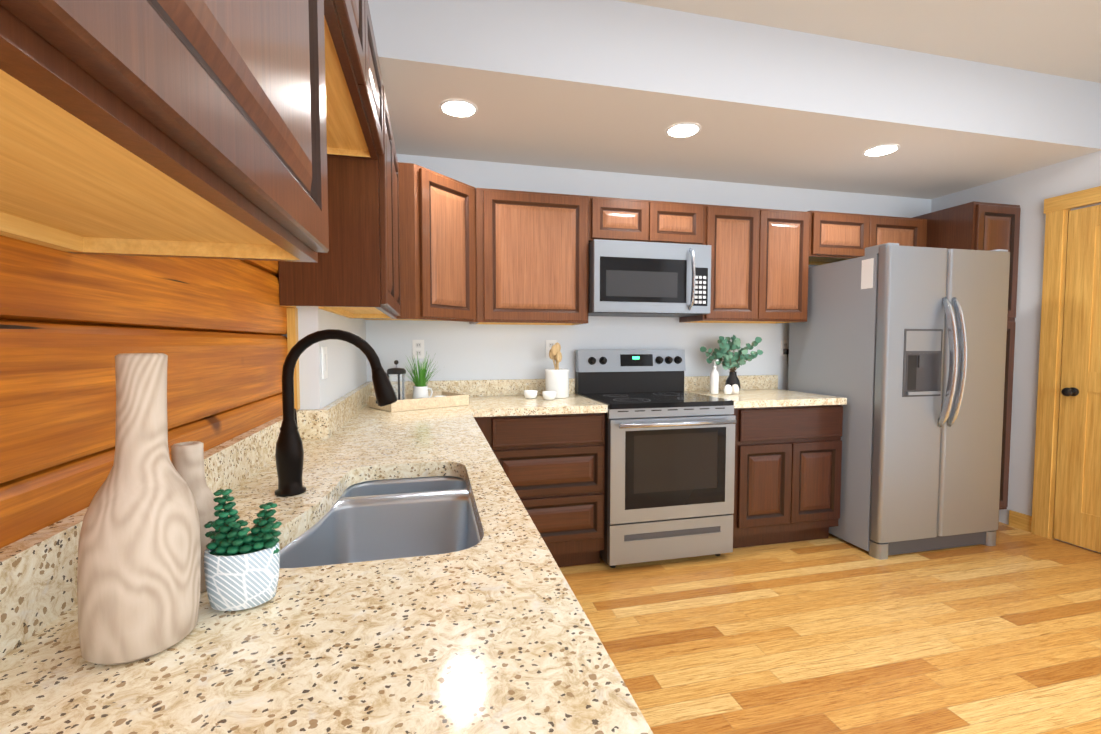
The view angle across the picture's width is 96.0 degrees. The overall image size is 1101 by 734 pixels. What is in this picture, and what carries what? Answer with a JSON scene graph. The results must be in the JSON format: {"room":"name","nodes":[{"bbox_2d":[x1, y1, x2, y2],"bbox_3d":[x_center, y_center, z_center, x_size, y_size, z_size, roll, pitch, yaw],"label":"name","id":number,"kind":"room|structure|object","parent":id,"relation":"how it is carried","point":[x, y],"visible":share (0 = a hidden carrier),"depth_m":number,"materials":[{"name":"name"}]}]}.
{"room":"kitchen","nodes":[
{"label":"kitchen","id":0,"kind":"room"},
{"bbox_2d":[0,235,287,548],"bbox_3d":[-0.402,-0.163,-0.615,0.120,2.860,4.720,-1,3,-13],"label":"wall","id":1,"kind":"structure","parent":0,"point":[72,325],"depth_m":0.73,"materials":[{"name":"brown wood"}]},
{"bbox_2d":[0,0,328,261],"bbox_3d":[-0.346,-0.502,0.102,0.325,0.750,1.218,-1,3,-13],"label":"upper cabinet","id":2,"kind":"object","parent":1,"relation":"attached to","point":[177,128],"visible":1,"depth_m":0.40,"materials":[{"name":"brown wood"}]},
{"bbox_2d":[287,308,299,409],"bbox_3d":[-0.876,-0.027,1.688,0.026,0.346,0.036,-1,3,-13],"label":"trim","id":3,"kind":"structure","parent":1,"relation":"attached to","point":[292,327],"depth_m":1.67,"materials":[{"name":"brown wood"}]},
{"bbox_2d":[324,0,383,159],"bbox_3d":[-0.596,-0.791,1.135,0.325,0.270,0.928,-1,3,-13],"label":"upper cabinet","id":4,"kind":"object","parent":1,"relation":"attached to","point":[354,101],"visible":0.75,"depth_m":1.24,"materials":[{"name":"brown wood"}]},
{"bbox_2d":[283,306,366,409],"bbox_3d":[-1.056,-0.301,2.309,0.210,2.860,1.280,-1,3,-13],"label":"wall","id":5,"kind":"structure","parent":0,"point":[347,367],"depth_m":1.88,"materials":[{"name":"white paint"}]},
{"bbox_2d":[321,347,327,378],"bbox_3d":[-0.816,-0.015,1.792,0.008,0.115,0.072,-1,3,-13],"label":"switch plate","id":6,"kind":"object","parent":5,"relation":"attached to","point":[324,362],"visible":0.88,"depth_m":1.78,"materials":[{"name":"white plastic"}]},
{"bbox_2d":[279,85,400,318],"bbox_3d":[-0.796,-0.591,1.980,0.325,0.750,0.786,-1,3,-13],"label":"upper cabinet","id":7,"kind":"object","parent":5,"relation":"attached to","point":[353,271],"visible":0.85,"depth_m":1.62,"materials":[{"name":"brown wood"}]},
{"bbox_2d":[366,154,930,394],"bbox_3d":[0.886,-0.356,3.493,4.540,2.860,0.120,-1,3,-13],"label":"wall","id":8,"kind":"structure","parent":0,"point":[464,350],"depth_m":3.27,"materials":[{"name":"white paint"}]},
{"bbox_2d":[412,340,423,358],"bbox_3d":[-0.808,-0.109,3.031,0.070,0.115,0.008,-1,3,-13],"label":"electrical outlet","id":9,"kind":"object","parent":8,"relation":"attached to","point":[418,347],"visible":0.92,"depth_m":3.03,"materials":[{"name":"white plastic"}]},
{"bbox_2d":[362,162,476,323],"bbox_3d":[-0.724,-0.625,2.716,0.628,0.750,0.610,-1,3,-13],"label":"upper cabinet","id":10,"kind":"object","parent":8,"relation":"attached to","point":[437,223],"visible":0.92,"depth_m":2.52,"materials":[{"name":"brown wood"}]},
{"bbox_2d":[474,188,588,324],"bbox_3d":[-0.129,-0.639,3.005,0.661,0.750,0.325,-1,3,-13],"label":"upper cabinet","id":11,"kind":"object","parent":8,"relation":"attached to","point":[532,256],"visible":0.96,"depth_m":2.85,"materials":[{"name":"brown wood"}]},
{"bbox_2d":[546,340,556,357],"bbox_3d":[0.005,-0.118,3.226,0.070,0.115,0.008,-1,3,-13],"label":"electrical outlet","id":12,"kind":"object","parent":8,"relation":"attached to","point":[550,344],"visible":0.56,"depth_m":3.22,"materials":[{"name":"white plastic"}]},
{"bbox_2d":[589,196,703,244],"bbox_3d":[0.561,-0.891,3.159,0.754,0.260,0.325,-1,3,-13],"label":"upper cabinet","id":13,"kind":"object","parent":8,"relation":"attached to","point":[619,219],"visible":0.79,"depth_m":3.00,"materials":[{"name":"brown wood"}]},
{"bbox_2d":[588,239,710,316],"bbox_3d":[0.578,-0.537,3.107,0.750,0.418,0.462,-1,3,-13],"label":"microwave","id":14,"kind":"object","parent":13,"relation":"attached to","point":[638,279],"visible":1,"depth_m":2.94,"materials":[{"name":"grey metal"}]},
{"bbox_2d":[679,204,809,323],"bbox_3d":[1.308,-0.667,3.348,0.777,0.725,0.325,-1,3,-13],"label":"upper cabinet","id":15,"kind":"object","parent":8,"relation":"attached to","point":[759,264],"visible":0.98,"depth_m":3.19,"materials":[{"name":"brown wood"}]},
{"bbox_2d":[781,340,788,365],"bbox_3d":[1.727,-0.036,3.626,0.070,0.318,0.040,-1,3,-13],"label":"plug","id":16,"kind":"object","parent":8,"relation":"attached to","point":[784,347],"visible":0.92,"depth_m":3.63,"materials":[{"name":"white plastic"}]},
{"bbox_2d":[807,210,926,264],"bbox_3d":[2.162,-0.899,3.542,0.976,0.300,0.325,-1,3,-13],"label":"upper cabinet","id":17,"kind":"object","parent":8,"relation":"attached to","point":[835,236],"visible":0.5,"depth_m":3.36,"materials":[{"name":"brown wood"}]},
{"bbox_2d":[368,0,1100,198],"bbox_3d":[1.006,-1.516,2.937,4.540,0.490,1.150,-1,3,-13],"label":"ceiling","id":18,"kind":"structure","parent":0,"point":[616,86],"depth_m":2.50,"materials":[{"name":"grey paint"}]},
{"bbox_2d":[439,99,477,116],"bbox_3d":[-0.441,-1.242,2.382,0.184,0.006,0.184,-1,3,-13],"label":"recessed light","id":19,"kind":"object","parent":18,"relation":"in","point":[459,107],"visible":1,"depth_m":2.36,"materials":[{"name":"white plastic"}]},
{"bbox_2d":[665,122,700,136],"bbox_3d":[0.703,-1.253,2.624,0.184,0.006,0.184,-1,3,-13],"label":"recessed light","id":20,"kind":"object","parent":18,"relation":"in","point":[684,129],"visible":1,"depth_m":2.61,"materials":[{"name":"white plastic"}]},
{"bbox_2d":[863,144,899,155],"bbox_3d":[1.933,-1.266,2.898,0.184,0.006,0.184,-1,3,-13],"label":"recessed light","id":21,"kind":"object","parent":18,"relation":"in","point":[883,149],"visible":0.96,"depth_m":2.89,"materials":[{"name":"white plastic"}]},
{"bbox_2d":[559,522,1100,733],"bbox_3d":[1.596,1.241,0.598,4.540,0.060,6.220,-1,3,-13],"label":"floor","id":22,"kind":"structure","parent":0,"point":[832,634],"depth_m":2.09,"materials":[{"name":"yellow wood"}]},
{"bbox_2d":[474,413,604,566],"bbox_3d":[-0.131,0.668,2.909,0.739,0.868,0.630,-1,3,-13],"label":"base cabinet","id":23,"kind":"object","parent":22,"relation":"on","point":[553,466],"visible":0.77,"depth_m":2.63,"materials":[{"name":"brown wood"}]},
{"bbox_2d":[575,350,736,567],"bbox_3d":[0.612,0.498,3.012,0.752,1.198,0.715,-1,3,-13],"label":"range","id":24,"kind":"object","parent":22,"relation":"on","point":[669,463],"visible":0.96,"depth_m":2.75,"materials":[{"name":"grey metal"}]},
{"bbox_2d":[731,405,842,547],"bbox_3d":[1.343,0.652,3.262,0.777,0.868,0.630,-1,3,-13],"label":"base cabinet","id":25,"kind":"object","parent":22,"relation":"on","point":[787,478],"visible":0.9,"depth_m":2.96,"materials":[{"name":"brown wood"}]},
{"bbox_2d":[788,243,1009,559],"bbox_3d":[2.238,0.187,3.229,0.905,1.800,0.870,-1,3,-13],"label":"refrigerator","id":26,"kind":"object","parent":22,"relation":"on","point":[902,349],"visible":1,"depth_m":2.91,"materials":[{"name":"grey paint"}]},
{"bbox_2d":[912,201,1020,509],"bbox_3d":[2.870,-0.011,3.596,0.398,2.160,0.630,-1,3,-13],"label":"pantry cabinet","id":27,"kind":"object","parent":22,"relation":"on","point":[984,226],"visible":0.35,"depth_m":3.30,"materials":[{"name":"brown wood"}]},
{"bbox_3d":[-0.435,0.739,1.399,0.548,0.868,3.428,-1,3,-13],"label":"base cabinet","id":28,"kind":"object","parent":22,"relation":"on","visible":0},
{"bbox_2d":[0,380,652,733],"bbox_3d":[-0.466,0.235,1.358,0.660,0.140,3.448,-1,3,-13],"label":"countertop","id":29,"kind":"structure","parent":28,"relation":"on","point":[492,631],"depth_m":0.55,"materials":[{"name":"stone"}]},
{"bbox_2d":[77,353,200,664],"bbox_3d":[-0.449,0.143,0.541,0.106,0.316,0.104,-1,3,-13],"label":"vase","id":30,"kind":"object","parent":29,"relation":"on","point":[139,570],"visible":1,"depth_m":0.51,"materials":[{"name":"beige wood"}]},
{"bbox_2d":[171,441,218,592],"bbox_3d":[-0.485,0.199,0.666,0.078,0.194,0.078,-1,3,-13],"label":"vase","id":31,"kind":"object","parent":29,"relation":"on","point":[187,459],"visible":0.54,"depth_m":0.65,"materials":[{"name":"beige wood"}]},
{"bbox_2d":[204,489,281,610],"bbox_3d":[-0.387,0.225,0.625,0.092,0.145,0.065,-1,3,-13],"label":"succulent pot","id":32,"kind":"object","parent":29,"relation":"on","point":[241,567],"visible":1,"depth_m":0.61,"materials":[{"name":"ceramic"},{"name":"plant foliage"}]},
{"bbox_2d":[274,329,397,496],"bbox_3d":[-0.480,0.095,1.120,0.260,0.359,0.090,-1,3,-13],"label":"faucet","id":33,"kind":"object","parent":29,"relation":"on","point":[289,455],"visible":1,"depth_m":1.08,"materials":[{"name":"black metal"}]},
{"bbox_2d":[279,476,480,567],"bbox_3d":[-0.334,0.416,1.044,0.441,0.189,0.685,-1,3,-13],"label":"sink","id":34,"kind":"object","parent":29,"relation":"in","point":[383,519],"visible":0.42,"depth_m":1.18,"materials":[{"name":"silver metal"}]},
{"bbox_2d":[368,391,468,411],"bbox_3d":[-0.691,0.177,2.610,0.431,0.055,0.280,-2,4,-41],"label":"tray","id":35,"kind":"object","parent":29,"relation":"on","point":[448,399],"visible":0.77,"depth_m":2.52,"materials":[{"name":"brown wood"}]},
{"bbox_2d":[387,360,405,399],"bbox_3d":[-0.808,0.082,2.539,0.131,0.234,0.095,-1,3,-13],"label":"press","id":36,"kind":"object","parent":35,"relation":"on","point":[398,371],"visible":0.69,"depth_m":2.52,"materials":[{"name":"black plastic"}]},
{"bbox_2d":[405,352,438,398],"bbox_3d":[-0.697,0.051,2.659,0.250,0.285,0.272,-1,3,-13],"label":"potted plant","id":37,"kind":"object","parent":35,"relation":"on","point":[420,389],"visible":0.96,"depth_m":2.63,"materials":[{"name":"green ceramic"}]},
{"bbox_2d":[472,378,607,415],"bbox_3d":[-0.120,0.163,2.879,0.721,0.140,0.648,-1,3,-13],"label":"countertop","id":38,"kind":"structure","parent":28,"relation":"on","point":[508,394],"depth_m":2.87,"materials":[{"name":"stone"}]},
{"bbox_2d":[524,390,537,398],"bbox_3d":[-0.118,0.165,2.968,0.084,0.046,0.084,-1,3,-13],"label":"bowl","id":39,"kind":"object","parent":38,"relation":"on","point":[530,394],"visible":1,"depth_m":2.94,"materials":[{"name":"white ceramic"}]},
{"bbox_2d":[542,391,556,399],"bbox_3d":[-0.006,0.168,2.907,0.084,0.046,0.084,-1,3,-13],"label":"bowl","id":40,"kind":"object","parent":38,"relation":"on","point":[549,395],"visible":1,"depth_m":2.88,"materials":[{"name":"white ceramic"}]},
{"bbox_2d":[545,342,569,397],"bbox_3d":[0.041,0.017,3.025,0.150,0.335,0.150,-1,3,-13],"label":"utensil crock","id":41,"kind":"object","parent":38,"relation":"on","point":[557,379],"visible":0.94,"depth_m":2.98,"materials":[{"name":"white ceramic"}]},
{"bbox_2d":[684,375,846,407],"bbox_3d":[1.345,0.147,3.229,0.777,0.140,0.648,-1,3,-13],"label":"countertop","id":42,"kind":"structure","parent":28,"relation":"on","point":[755,390],"depth_m":3.20,"materials":[{"name":"stone"}]},
{"bbox_2d":[710,359,718,393],"bbox_3d":[1.069,0.062,3.228,0.056,0.226,0.063,-1,3,-13],"label":"soap dispenser","id":43,"kind":"object","parent":42,"relation":"on","point":[714,381],"visible":1,"depth_m":3.21,"materials":[{"name":"white ceramic"}]},
{"bbox_2d":[724,385,731,393],"bbox_3d":[1.150,0.145,3.209,0.052,0.063,0.052,-1,3,-13],"label":"shaker","id":44,"kind":"object","parent":42,"relation":"on","point":[727,389],"visible":1,"depth_m":3.19,"materials":[{"name":"white ceramic"}]},
{"bbox_2d":[700,335,762,391],"bbox_3d":[1.218,-0.022,3.312,0.436,0.387,0.206,-1,3,-13],"label":"vase","id":45,"kind":"object","parent":42,"relation":"on","point":[731,360],"visible":0.96,"depth_m":3.28,"materials":[{"name":"black"}]},
{"bbox_2d":[732,384,738,393],"bbox_3d":[1.204,0.144,3.230,0.052,0.063,0.052,-1,3,-13],"label":"shaker","id":46,"kind":"object","parent":42,"relation":"on","point":[735,388],"visible":0.81,"depth_m":3.21,"materials":[{"name":"beige ceramic"}]},
{"bbox_2d":[618,0,1100,82],"bbox_3d":[1.730,-1.559,-0.093,4.540,0.120,5.070,-1,3,-13],"label":"ceiling","id":47,"kind":"structure","parent":0,"point":[1062,38],"depth_m":2.33,"materials":[{"name":"grey paint"}]},
{"bbox_2d":[931,151,1100,553],"bbox_3d":[3.748,-0.241,1.034,0.120,2.860,6.000,-1,3,-13],"label":"wall","id":48,"kind":"structure","parent":0,"point":[1028,192],"depth_m":3.27,"materials":[{"name":"white paint"}]},
{"bbox_2d":[1009,510,1031,531],"bbox_3d":[3.148,1.031,3.312,0.014,0.105,0.139,-1,3,-13],"label":"baseboard","id":49,"kind":"structure","parent":48,"relation":"attached to","point":[1022,521],"depth_m":3.31,"materials":[{"name":"brown wood"}]},
{"bbox_2d":[1031,186,1100,538],"bbox_3d":[3.275,0.034,2.696,0.032,2.155,1.045,-1,3,-13],"label":"door frame","id":50,"kind":"structure","parent":48,"relation":"attached to","point":[1057,209],"depth_m":3.13,"materials":[{"name":"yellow wood"}]},
{"bbox_2d":[1053,205,1100,552],"bbox_3d":[3.246,0.081,2.682,0.092,2.038,0.817,-1,3,-13],"label":"door","id":51,"kind":"structure","parent":48,"relation":"in","point":[1077,516],"depth_m":2.99,"materials":[{"name":"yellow wood"}]}
]}

